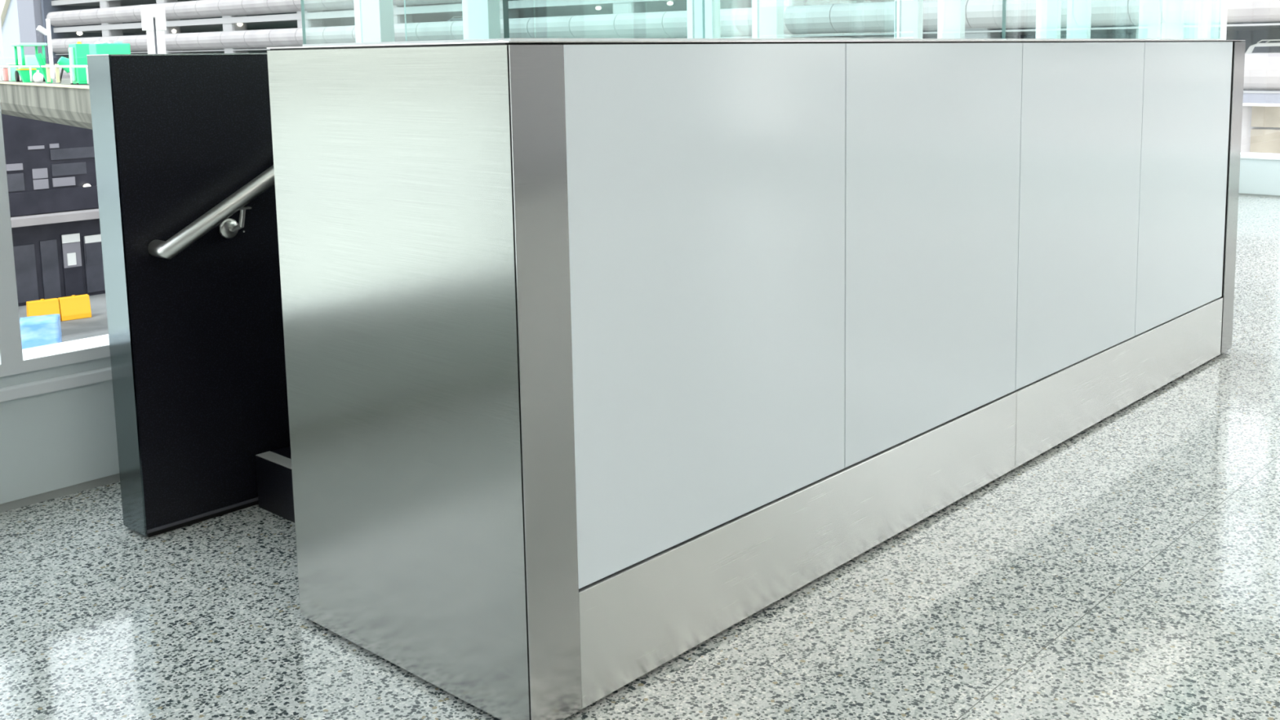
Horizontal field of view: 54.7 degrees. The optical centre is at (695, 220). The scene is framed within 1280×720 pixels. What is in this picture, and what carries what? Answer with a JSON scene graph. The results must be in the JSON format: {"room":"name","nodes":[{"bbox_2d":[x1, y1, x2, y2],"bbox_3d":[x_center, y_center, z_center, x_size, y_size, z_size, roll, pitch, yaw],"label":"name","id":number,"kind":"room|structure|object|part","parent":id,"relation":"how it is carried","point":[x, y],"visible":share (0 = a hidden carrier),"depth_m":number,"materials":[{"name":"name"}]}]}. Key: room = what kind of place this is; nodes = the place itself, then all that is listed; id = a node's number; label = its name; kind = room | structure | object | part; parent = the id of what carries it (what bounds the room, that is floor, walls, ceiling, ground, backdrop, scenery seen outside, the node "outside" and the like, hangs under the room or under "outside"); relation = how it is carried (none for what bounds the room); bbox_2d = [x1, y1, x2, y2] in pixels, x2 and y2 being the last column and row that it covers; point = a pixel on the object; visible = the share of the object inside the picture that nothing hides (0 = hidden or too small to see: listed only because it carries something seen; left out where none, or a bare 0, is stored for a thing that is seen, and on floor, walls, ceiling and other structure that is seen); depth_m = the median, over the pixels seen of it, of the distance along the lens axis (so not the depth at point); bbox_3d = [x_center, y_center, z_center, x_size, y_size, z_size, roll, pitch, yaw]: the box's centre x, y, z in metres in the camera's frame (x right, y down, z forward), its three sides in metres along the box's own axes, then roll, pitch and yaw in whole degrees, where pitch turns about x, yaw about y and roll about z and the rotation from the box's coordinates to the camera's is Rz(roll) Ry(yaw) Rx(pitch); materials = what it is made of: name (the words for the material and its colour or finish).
{"room":"airport terminal","nodes":[
{"label":"airport terminal","id":0,"kind":"room"},
{"bbox_2d":[0,379,119,504],"bbox_3d":[-1.601,0.522,3.103,0.200,0.245,16.404,6,10,41],"label":"wall","id":1,"kind":"structure","parent":0,"point":[52,441],"depth_m":3.01,"materials":[{"name":"white paint"}]},
{"bbox_2d":[0,364,2,377],"bbox_3d":[-1.827,-1.040,2.602,0.128,2.875,0.404,6,10,41],"label":"window","id":2,"kind":"structure","parent":1,"relation":"in","point":[1,372],"depth_m":2.90,"materials":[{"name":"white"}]},
{"bbox_2d":[0,102,110,376],"bbox_3d":[-1.335,-1.122,3.160,0.128,2.875,1.092,6,10,41],"label":"window","id":3,"kind":"structure","parent":1,"relation":"in","point":[14,360],"depth_m":2.91,"materials":[{"name":"white"}]},
{"bbox_3d":[-1.300,0.286,3.367,0.128,0.029,1.044,6,10,41],"label":"rail","id":4,"kind":"part","parent":3,"relation":"part of","materials":[{"name":"white metal"}]},
{"bbox_2d":[0,356,111,387],"bbox_3d":[-1.673,0.368,3.011,0.188,0.029,16.204,6,10,41],"label":"trim","id":5,"kind":"structure","parent":1,"relation":"attached to","point":[82,366],"depth_m":3.00,"materials":[{"name":"white paint"}]},
{"bbox_2d":[0,366,111,402],"bbox_3d":[-1.671,0.397,3.013,0.232,0.029,16.204,6,10,41],"label":"trim","id":6,"kind":"structure","parent":1,"relation":"on","point":[73,380],"depth_m":2.98,"materials":[{"name":"white metal"}]},
{"bbox_2d":[0,473,119,512],"bbox_3d":[-1.666,0.665,3.048,0.196,0.022,16.204,6,10,41],"label":"baseboard","id":7,"kind":"structure","parent":1,"relation":"attached to","point":[73,489],"depth_m":3.02,"materials":[{"name":"grey metal"}]},
{"bbox_2d":[353,0,395,42],"bbox_3d":[-0.843,-1.203,3.717,0.128,2.875,0.404,6,10,41],"label":"window","id":8,"kind":"structure","parent":1,"relation":"in","point":[374,19],"depth_m":3.63,"materials":[{"name":"white"}]},
{"bbox_2d":[462,0,500,39],"bbox_3d":[-0.350,-1.285,4.275,0.128,2.875,1.092,6,10,41],"label":"window","id":9,"kind":"structure","parent":1,"relation":"in","point":[481,18],"depth_m":3.93,"materials":[{"name":"white"}]},
{"bbox_2d":[686,0,720,38],"bbox_3d":[0.142,-1.367,4.832,0.128,2.875,0.404,6,10,41],"label":"window","id":10,"kind":"structure","parent":1,"relation":"in","point":[712,7],"depth_m":4.75,"materials":[{"name":"white"}]},
{"bbox_2d":[751,0,783,38],"bbox_3d":[0.634,-1.448,5.390,0.128,2.875,1.092,6,10,41],"label":"window","id":11,"kind":"structure","parent":1,"relation":"in","point":[767,15],"depth_m":5.05,"materials":[{"name":"white"}]},
{"bbox_2d":[893,0,923,38],"bbox_3d":[1.127,-1.530,5.947,0.128,2.875,0.404,6,10,41],"label":"window","id":12,"kind":"structure","parent":1,"relation":"in","point":[909,13],"depth_m":5.86,"materials":[{"name":"white"}]},
{"bbox_2d":[937,0,965,38],"bbox_3d":[1.619,-1.611,6.505,0.128,2.875,1.092,6,10,41],"label":"window","id":13,"kind":"structure","parent":1,"relation":"in","point":[951,13],"depth_m":6.17,"materials":[{"name":"white"}]},
{"bbox_2d":[1035,0,1061,38],"bbox_3d":[2.111,-1.693,7.062,0.128,2.875,0.404,6,10,41],"label":"window","id":14,"kind":"structure","parent":1,"relation":"in","point":[1048,12],"depth_m":6.98,"materials":[{"name":"white"}]},
{"bbox_2d":[1066,0,1091,38],"bbox_3d":[2.604,-1.775,7.620,0.128,2.875,1.092,6,10,41],"label":"window","id":15,"kind":"structure","parent":1,"relation":"in","point":[1078,11],"depth_m":7.28,"materials":[{"name":"white"}]},
{"bbox_2d":[1137,0,1161,38],"bbox_3d":[3.096,-1.856,8.177,0.128,2.875,0.404,6,10,41],"label":"window","id":16,"kind":"structure","parent":1,"relation":"in","point":[1150,11],"depth_m":8.09,"materials":[{"name":"white"}]},
{"bbox_2d":[1161,0,1184,39],"bbox_3d":[3.449,-1.915,8.577,0.128,2.875,0.670,6,10,41],"label":"window","id":17,"kind":"structure","parent":1,"relation":"in","point":[1172,20],"depth_m":8.39,"materials":[{"name":"white"}]},
{"bbox_2d":[0,195,1279,719],"bbox_3d":[1.525,1.110,0.429,8.493,0.250,16.404,6,10,41],"label":"floor","id":18,"kind":"structure","parent":0,"point":[1129,568],"depth_m":2.35,"materials":[{"name":"stone"}]},
{"bbox_2d":[86,53,290,537],"bbox_3d":[-0.204,0.000,3.914,0.109,1.070,3.234,6,10,41],"label":"wall","id":19,"kind":"structure","parent":18,"relation":"on","point":[196,336],"depth_m":2.78,"materials":[{"name":"black laminate"}]},
{"bbox_2d":[147,164,275,259],"bbox_3d":[-0.861,-0.137,3.006,0.076,0.342,0.941,6,10,41],"label":"handrail","id":20,"kind":"object","parent":19,"relation":"attached to","point":[220,214],"visible":0.52,"depth_m":2.75,"materials":[{"name":"silver metal"}]},
{"bbox_2d":[404,0,703,41],"bbox_3d":[-0.368,-0.955,3.604,0.010,0.910,1.185,6,10,41],"label":"guard","id":21,"kind":"object","parent":19,"relation":"on","point":[404,0],"visible":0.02,"depth_m":3.22,"materials":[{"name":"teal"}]},
{"bbox_2d":[703,0,897,38],"bbox_3d":[0.415,-1.085,4.491,0.010,0.910,1.185,6,10,41],"label":"guard","id":22,"kind":"object","parent":19,"relation":"on","point":[704,0],"visible":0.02,"depth_m":4.54,"materials":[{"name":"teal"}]},
{"bbox_2d":[255,445,294,522],"bbox_3d":[0.153,0.334,3.802,0.612,0.429,2.927,6,10,41],"label":"flight","id":23,"kind":"object","parent":18,"relation":"on","point":[273,468],"visible":0.08,"depth_m":2.88,"materials":[{"name":"black metal"}]},
{"bbox_2d":[266,40,1245,719],"bbox_3d":[0.556,0.075,3.257,0.660,1.076,3.229,6,10,41],"label":"enclosure","id":24,"kind":"object","parent":18,"relation":"on","point":[600,356],"visible":1,"depth_m":2.19,"materials":[{"name":"silver metal"}]},
{"bbox_3d":[-0.507,0.247,2.057,0.654,1.058,0.004,6,10,41],"label":"panel","id":25,"kind":"part","parent":24,"relation":"part of","materials":[{"name":"silver metal"}]},
{"bbox_2d":[300,0,502,46],"bbox_3d":[-0.479,-0.727,1.899,0.537,0.904,0.006,6,10,41],"label":"guard","id":26,"kind":"object","parent":24,"relation":"on","point":[304,44],"visible":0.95,"depth_m":1.99,"materials":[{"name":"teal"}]},
{"bbox_3d":[-0.479,-0.729,1.899,0.533,0.900,0.006,6,10,41],"label":"pane","id":27,"kind":"part","parent":26,"relation":"part of","materials":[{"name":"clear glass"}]},
{"bbox_3d":[0.049,0.121,2.187,0.010,0.857,0.746,6,10,41],"label":"glass panel","id":28,"kind":"part","parent":24,"relation":"part of","materials":[{"name":"white glass"}]},
{"bbox_2d":[497,0,1006,41],"bbox_3d":[0.216,-0.788,2.281,0.028,0.904,1.512,6,10,41],"label":"guard","id":29,"kind":"object","parent":24,"relation":"on","point":[505,2],"visible":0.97,"depth_m":2.15,"materials":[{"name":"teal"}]},
{"bbox_3d":[0.220,-0.790,2.276,0.012,0.900,1.509,6,10,41],"label":"pane","id":30,"kind":"part","parent":29,"relation":"part of","materials":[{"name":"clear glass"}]},
{"bbox_3d":[0.304,0.607,2.535,0.014,0.197,1.496,6,10,41],"label":"kick plate","id":31,"kind":"part","parent":24,"relation":"part of","materials":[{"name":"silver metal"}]},
{"bbox_3d":[0.542,0.039,2.745,0.010,0.857,0.745,6,10,41],"label":"glass panel","id":32,"kind":"part","parent":24,"relation":"part of","materials":[{"name":"white glass"}]},
{"bbox_3d":[1.037,-0.043,3.305,0.010,0.857,0.754,6,10,41],"label":"glass panel","id":33,"kind":"part","parent":24,"relation":"part of","materials":[{"name":"white glass"}]},
{"bbox_2d":[1006,38,1225,39],"bbox_3d":[1.216,-0.953,3.404,0.016,0.904,1.511,6,10,41],"label":"guard","id":34,"kind":"object","parent":24,"relation":"on","point":[1006,38],"visible":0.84,"depth_m":3.29,"materials":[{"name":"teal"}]},
{"bbox_3d":[1.293,0.443,3.655,0.014,0.197,1.510,6,10,41],"label":"kick plate","id":35,"kind":"part","parent":24,"relation":"part of","materials":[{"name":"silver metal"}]},
{"bbox_3d":[1.534,-0.125,3.868,0.010,0.857,0.750,6,10,41],"label":"glass panel","id":36,"kind":"part","parent":24,"relation":"part of","materials":[{"name":"white glass"}]},
{"bbox_2d":[1182,0,1227,39],"bbox_3d":[3.706,-1.955,8.962,0.250,2.904,0.250,6,10,41],"label":"window","id":37,"kind":"structure","parent":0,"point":[1202,19],"depth_m":8.93,"materials":[{"name":"white"}]},
{"bbox_2d":[1238,158,1279,195],"bbox_3d":[6.928,-0.026,6.365,8.293,0.250,0.200,6,10,41],"label":"wall","id":38,"kind":"structure","parent":0,"point":[1256,176],"depth_m":8.77,"materials":[{"name":"white paint"}]},
{"bbox_2d":[1238,193,1279,197],"bbox_3d":[6.931,0.104,6.384,8.293,0.012,0.196,6,10,41],"label":"baseboard","id":39,"kind":"structure","parent":38,"relation":"attached to","point":[1238,193],"depth_m":8.79,"materials":[{"name":"grey"}]},
{"bbox_2d":[1240,151,1279,159],"bbox_3d":[6.936,-0.163,6.343,8.273,0.028,0.232,6,10,41],"label":"trim","id":40,"kind":"structure","parent":38,"relation":"on","point":[1266,156],"depth_m":8.78,"materials":[{"name":"white"}]},
{"label":"outside","id":41,"kind":"structure","parent":0,"visible":0},
{"bbox_2d":[17,293,108,342],"bbox_3d":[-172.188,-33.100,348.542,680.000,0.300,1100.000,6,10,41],"label":"apron","id":42,"kind":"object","parent":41,"point":[96,325],"depth_m":52.85,"materials":[{"name":"grey concrete"}]},
{"bbox_2d":[0,15,4,68],"bbox_3d":[-33.886,-5.570,60.416,0.440,18.000,0.450,6,10,41],"label":"mast","id":43,"kind":"object","parent":42,"relation":"on","point":[2,54],"visible":0.02,"depth_m":60.03,"materials":[{"name":"white metal"}]},
{"bbox_2d":[0,0,44,79],"bbox_3d":[-79.142,-24.137,150.781,30.000,32.000,14.200,6,10,41],"label":"stair tower","id":44,"kind":"structure","parent":42,"relation":"on","point":[20,19],"depth_m":138.50,"materials":[{"name":"grey"}]},
{"bbox_3d":[-81.092,-24.043,144.262,6.800,4.400,0.500,6,10,41],"label":"slanted panel","id":45,"kind":"part","parent":44,"relation":"part of","materials":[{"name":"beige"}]},
{"bbox_2d":[19,314,62,349],"bbox_3d":[-25.046,4.442,47.259,1.433,1.414,1.286,-4,8,-24],"label":"crate","id":46,"kind":"object","parent":42,"relation":"on","point":[42,330],"visible":0.62,"depth_m":46.77,"materials":[{"name":"blue plastic"}]},
{"bbox_2d":[26,297,61,320],"bbox_3d":[-28.023,3.895,53.127,1.200,1.020,0.600,-7,10,-38],"label":"barrier","id":47,"kind":"object","parent":42,"relation":"on","point":[48,306],"visible":0.64,"depth_m":52.94,"materials":[{"name":"yellow plastic"}]},
{"bbox_2d":[35,18,54,78],"bbox_3d":[-41.973,-6.101,80.620,0.370,13.900,0.798,6,10,41],"label":"lamp post","id":48,"kind":"object","parent":42,"relation":"on","point":[46,32],"visible":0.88,"depth_m":79.96,"materials":[{"name":"white metal"}]},
{"bbox_2d":[0,78,92,129],"bbox_3d":[-19.123,0.397,43.011,5.860,10.400,28.000,-7,10,-37],"label":"ramp","id":49,"kind":"object","parent":42,"relation":"on","point":[64,103],"visible":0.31,"depth_m":40.31,"materials":[{"name":"concrete"}]},
{"bbox_2d":[0,68,4,80],"bbox_3d":[-26.822,-5.682,48.234,0.600,0.470,0.590,-7,10,-37],"label":"crate","id":50,"kind":"object","parent":49,"relation":"on","point":[2,68],"visible":0.09,"depth_m":47.89,"materials":[{"name":"white plastic"}]},
{"bbox_2d":[2,67,8,80],"bbox_3d":[-26.211,-5.625,47.444,0.600,0.550,0.490,-7,10,-37],"label":"crate","id":51,"kind":"object","parent":49,"relation":"on","point":[6,77],"visible":0.27,"depth_m":47.15,"materials":[{"name":"pink plastic"}]},
{"bbox_2d":[6,62,20,81],"bbox_3d":[-25.539,-5.578,46.572,0.600,0.670,0.440,-7,10,-37],"label":"crate","id":52,"kind":"object","parent":49,"relation":"on","point":[12,69],"visible":0.41,"depth_m":46.32,"materials":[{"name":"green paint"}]},
{"bbox_2d":[16,68,36,82],"bbox_3d":[-23.421,-5.074,43.318,0.540,0.480,0.540,-7,10,-37],"label":"hopper","id":53,"kind":"object","parent":49,"relation":"on","point":[24,74],"visible":0.99,"depth_m":43.16,"materials":[{"name":"green paint"}]},
{"bbox_2d":[11,43,47,82],"bbox_3d":[-24.066,-5.715,44.774,0.920,1.380,1.600,-7,10,-37],"label":"machine","id":54,"kind":"object","parent":49,"relation":"on","point":[24,60],"visible":0.54,"depth_m":44.25,"materials":[{"name":"green paint"}]},
{"bbox_3d":[-24.766,-5.949,45.091,0.083,0.780,0.083,-3,8,-15],"label":"canopy post","id":55,"kind":"part","parent":54,"relation":"part of","materials":[{"name":"green metal"}]},
{"bbox_3d":[-23.971,-5.824,44.071,0.083,0.780,0.083,4,9,30],"label":"canopy post","id":56,"kind":"part","parent":54,"relation":"part of","materials":[{"name":"green metal"}]},
{"bbox_2d":[19,54,39,65],"bbox_3d":[-23.956,-5.753,44.600,0.550,0.400,1.200,-7,10,-37],"label":"hood","id":57,"kind":"object","parent":54,"relation":"attached to","point":[24,60],"depth_m":44.07,"materials":[{"name":"paint"}]},
{"bbox_3d":[-24.228,-6.012,45.503,0.083,0.780,0.083,4,9,30],"label":"canopy post","id":58,"kind":"part","parent":54,"relation":"part of","materials":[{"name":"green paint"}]},
{"bbox_3d":[-23.433,-5.886,44.482,0.083,0.780,0.083,4,9,30],"label":"canopy post","id":59,"kind":"part","parent":54,"relation":"part of","materials":[{"name":"green metal"}]},
{"bbox_2d":[32,70,43,83],"bbox_3d":[-22.294,-4.878,41.934,0.323,0.429,0.411,-7,10,-37],"label":"sack","id":60,"kind":"object","parent":49,"relation":"on","point":[37,77],"visible":0.98,"depth_m":41.81,"materials":[{"name":"white fabric"}]},
{"bbox_2d":[35,53,53,83],"bbox_3d":[-21.382,-4.979,40.587,0.449,1.011,0.100,-7,10,-37],"label":"beam","id":61,"kind":"structure","parent":49,"relation":"on","point":[39,57],"depth_m":40.54,"materials":[{"name":"green metal"}]},
{"bbox_2d":[0,63,88,84],"bbox_3d":[-23.446,-5.154,43.161,0.101,0.580,21.400,-7,10,-37],"label":"guard rail","id":62,"kind":"object","parent":49,"relation":"on","point":[47,66],"visible":0.88,"depth_m":39.72,"materials":[{"name":"white metal"}]},
{"bbox_3d":[-26.323,-5.569,46.855,0.055,0.500,0.055,-3,8,-15],"label":"post","id":63,"kind":"part","parent":62,"relation":"part of","materials":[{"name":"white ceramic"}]},
{"bbox_3d":[-25.099,-5.375,45.284,0.055,0.500,0.055,-3,8,-15],"label":"post","id":64,"kind":"part","parent":62,"relation":"part of","materials":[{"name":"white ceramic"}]},
{"bbox_3d":[-22.653,-4.988,42.144,0.055,0.500,0.055,4,9,30],"label":"post","id":65,"kind":"part","parent":62,"relation":"part of","materials":[{"name":"white metal"}]},
{"bbox_3d":[-20.818,-4.737,39.783,0.100,0.580,0.100,-7,10,-37],"label":"post","id":66,"kind":"part","parent":62,"relation":"part of","materials":[{"name":"beige metal"}]},
{"bbox_3d":[-19.962,-4.601,38.684,0.100,0.580,0.100,-7,10,-37],"label":"post","id":67,"kind":"part","parent":62,"relation":"part of","materials":[{"name":"beige metal"}]},
{"bbox_3d":[-18.738,-4.367,37.119,0.055,0.500,0.055,-3,8,-15],"label":"post","id":68,"kind":"part","parent":62,"relation":"part of","materials":[{"name":"white metal"}]},
{"bbox_3d":[-17.392,-4.154,35.392,0.055,0.500,0.055,-3,8,-15],"label":"post","id":69,"kind":"part","parent":62,"relation":"part of","materials":[{"name":"white metal"}]},
{"bbox_2d":[57,56,70,83],"bbox_3d":[-20.091,-4.968,39.690,0.679,1.120,0.657,-7,10,-37],"label":"mixer","id":70,"kind":"object","parent":49,"relation":"on","point":[62,60],"visible":0.43,"depth_m":39.58,"materials":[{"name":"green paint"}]},
{"bbox_3d":[-20.338,-4.646,39.659,0.190,0.496,0.060,-7,10,-37],"label":"frame leg","id":71,"kind":"part","parent":70,"relation":"part of","materials":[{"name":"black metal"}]},
{"bbox_2d":[68,41,89,84],"bbox_3d":[-18.707,-4.785,37.594,0.520,1.300,1.020,-7,10,-37],"label":"cabinet","id":72,"kind":"object","parent":49,"relation":"on","point":[77,52],"visible":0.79,"depth_m":37.21,"materials":[{"name":"green metal"}]},
{"bbox_3d":[-18.884,-4.725,37.471,0.080,1.020,0.400,-7,10,-37],"label":"tank","id":73,"kind":"part","parent":72,"relation":"part of","materials":[{"name":"green metal"}]},
{"bbox_3d":[-18.384,-4.713,37.215,0.340,1.050,0.015,-7,10,-37],"label":"door","id":74,"kind":"part","parent":72,"relation":"part of","materials":[{"name":"green paint"}]},
{"bbox_2d":[88,40,130,54],"bbox_3d":[-16.634,-4.479,35.178,0.900,1.280,0.900,-7,10,-37],"label":"tank","id":75,"kind":"object","parent":49,"relation":"on","point":[105,47],"visible":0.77,"depth_m":34.80,"materials":[{"name":"green metal"}]},
{"bbox_3d":[-16.452,-5.076,35.246,0.140,0.080,0.400,-7,10,-37],"label":"tank lid","id":76,"kind":"part","parent":75,"relation":"part of","materials":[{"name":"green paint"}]},
{"bbox_2d":[1,114,105,306],"bbox_3d":[-28.999,-1.582,60.275,4.700,10.000,28.000,6,10,41],"label":"building","id":77,"kind":"structure","parent":42,"relation":"on","point":[51,166],"depth_m":57.45,"materials":[{"name":"metal"}]},
{"bbox_3d":[-30.819,2.462,56.836,0.080,2.650,1.000,6,10,41],"label":"glazed door","id":78,"kind":"part","parent":77,"relation":"part of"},
{"bbox_3d":[-30.079,2.289,57.668,0.080,2.750,0.750,6,10,41],"label":"glazed door","id":79,"kind":"part","parent":77,"relation":"part of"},
{"bbox_2d":[61,233,79,243],"bbox_3d":[-29.390,0.853,58.184,0.059,0.400,0.800,6,10,41],"label":"sign","id":80,"kind":"object","parent":77,"relation":"attached to","point":[65,237],"depth_m":58.16,"materials":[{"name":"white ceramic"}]},
{"bbox_2d":[62,242,81,268],"bbox_3d":[-29.386,1.645,58.297,0.039,1.140,0.800,6,10,41],"label":"light","id":81,"kind":"object","parent":77,"relation":"attached to","point":[71,251],"depth_m":58.24,"materials":[{"name":"grey"}]},
{"bbox_3d":[-29.422,2.081,58.400,0.080,2.950,0.850,6,10,41],"label":"glazed door","id":82,"kind":"part","parent":77,"relation":"part of","materials":[{"name":"metal"}]},
{"bbox_2d":[84,234,101,243],"bbox_3d":[-28.677,0.879,59.008,0.059,0.350,0.900,6,10,41],"label":"sign","id":83,"kind":"object","parent":77,"relation":"attached to","point":[88,238],"depth_m":58.93,"materials":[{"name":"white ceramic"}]},
{"bbox_3d":[-28.714,2.063,59.214,0.080,2.750,1.000,6,10,41],"label":"glazed door","id":84,"kind":"part","parent":77,"relation":"part of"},
{"bbox_2d":[84,242,102,265],"bbox_3d":[-28.675,1.587,59.110,0.039,1.020,0.900,6,10,41],"label":"light","id":85,"kind":"object","parent":77,"relation":"attached to","point":[93,251],"depth_m":59.02,"materials":[{"name":"grey"}]},
{"bbox_2d":[57,293,91,320],"bbox_3d":[-27.076,3.778,53.898,1.200,1.020,0.600,-7,10,-40],"label":"barrier","id":86,"kind":"object","parent":42,"relation":"on","point":[73,307],"visible":0.91,"depth_m":53.71,"materials":[{"name":"yellow plastic"}]},
{"bbox_2d":[140,4,166,53],"bbox_3d":[-23.677,-2.719,55.042,0.970,13.500,0.600,-4,8,-24],"label":"post","id":87,"kind":"object","parent":42,"relation":"on","point":[154,28],"visible":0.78,"depth_m":54.06,"materials":[{"name":"white metal"}]},
{"bbox_3d":[-23.827,-2.172,55.045,0.305,12.420,0.400,-4,8,-24],"label":"post leg","id":88,"kind":"part","parent":87,"relation":"part of","materials":[{"name":"white metal"}]},
{"bbox_3d":[-23.452,-2.200,55.208,0.335,12.420,0.400,-4,8,-24],"label":"post leg","id":89,"kind":"part","parent":87,"relation":"part of","materials":[{"name":"white metal"}]},
{"bbox_2d":[40,0,1279,153],"bbox_3d":[3.339,-13.050,82.246,184.500,26.000,17.000,6,10,41],"label":"parking garage","id":90,"kind":"structure","parent":42,"relation":"on","point":[193,26],"depth_m":82.67,"materials":[{"name":"grey"}]},
{"bbox_2d":[447,16,462,21],"bbox_3d":[-17.883,-14.687,94.709,4.490,1.830,1.800,6,10,41],"label":"car","id":91,"kind":"object","parent":90,"relation":"in","point":[452,19],"visible":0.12,"depth_m":93.90,"materials":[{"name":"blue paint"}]},
{"bbox_2d":[666,1,673,5],"bbox_3d":[-1.566,-13.579,77.374,0.448,0.256,0.320,6,10,41],"label":"lamp","id":92,"kind":"object","parent":90,"relation":"attached to","point":[669,3],"depth_m":77.26,"materials":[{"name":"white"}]},
{"bbox_2d":[1245,39,1279,53],"bbox_3d":[27.066,-7.219,55.570,4.490,1.830,1.800,6,10,41],"label":"car","id":93,"kind":"object","parent":90,"relation":"in","point":[1267,47],"visible":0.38,"depth_m":55.66,"materials":[{"name":"white metal"}]},
{"bbox_3d":[26.195,-8.017,55.390,1.931,0.176,0.060,6,10,41],"label":"roof rail","id":94,"kind":"part","parent":93,"relation":"part of","materials":[{"name":"white metal"}]},
{"bbox_2d":[1249,128,1279,153],"bbox_3d":[27.282,-2.260,52.581,7.000,3.050,0.250,6,10,41],"label":"shutter","id":95,"kind":"object","parent":90,"relation":"hanging from","point":[1261,140],"depth_m":54.24,"materials":[{"name":"brown"}]},
{"bbox_2d":[1251,106,1279,127],"bbox_3d":[27.254,-4.341,52.301,7.000,0.950,0.250,6,10,41],"label":"shutter","id":96,"kind":"object","parent":90,"relation":"hanging from","point":[1261,116],"depth_m":54.11,"materials":[{"name":"brown"}]}
]}

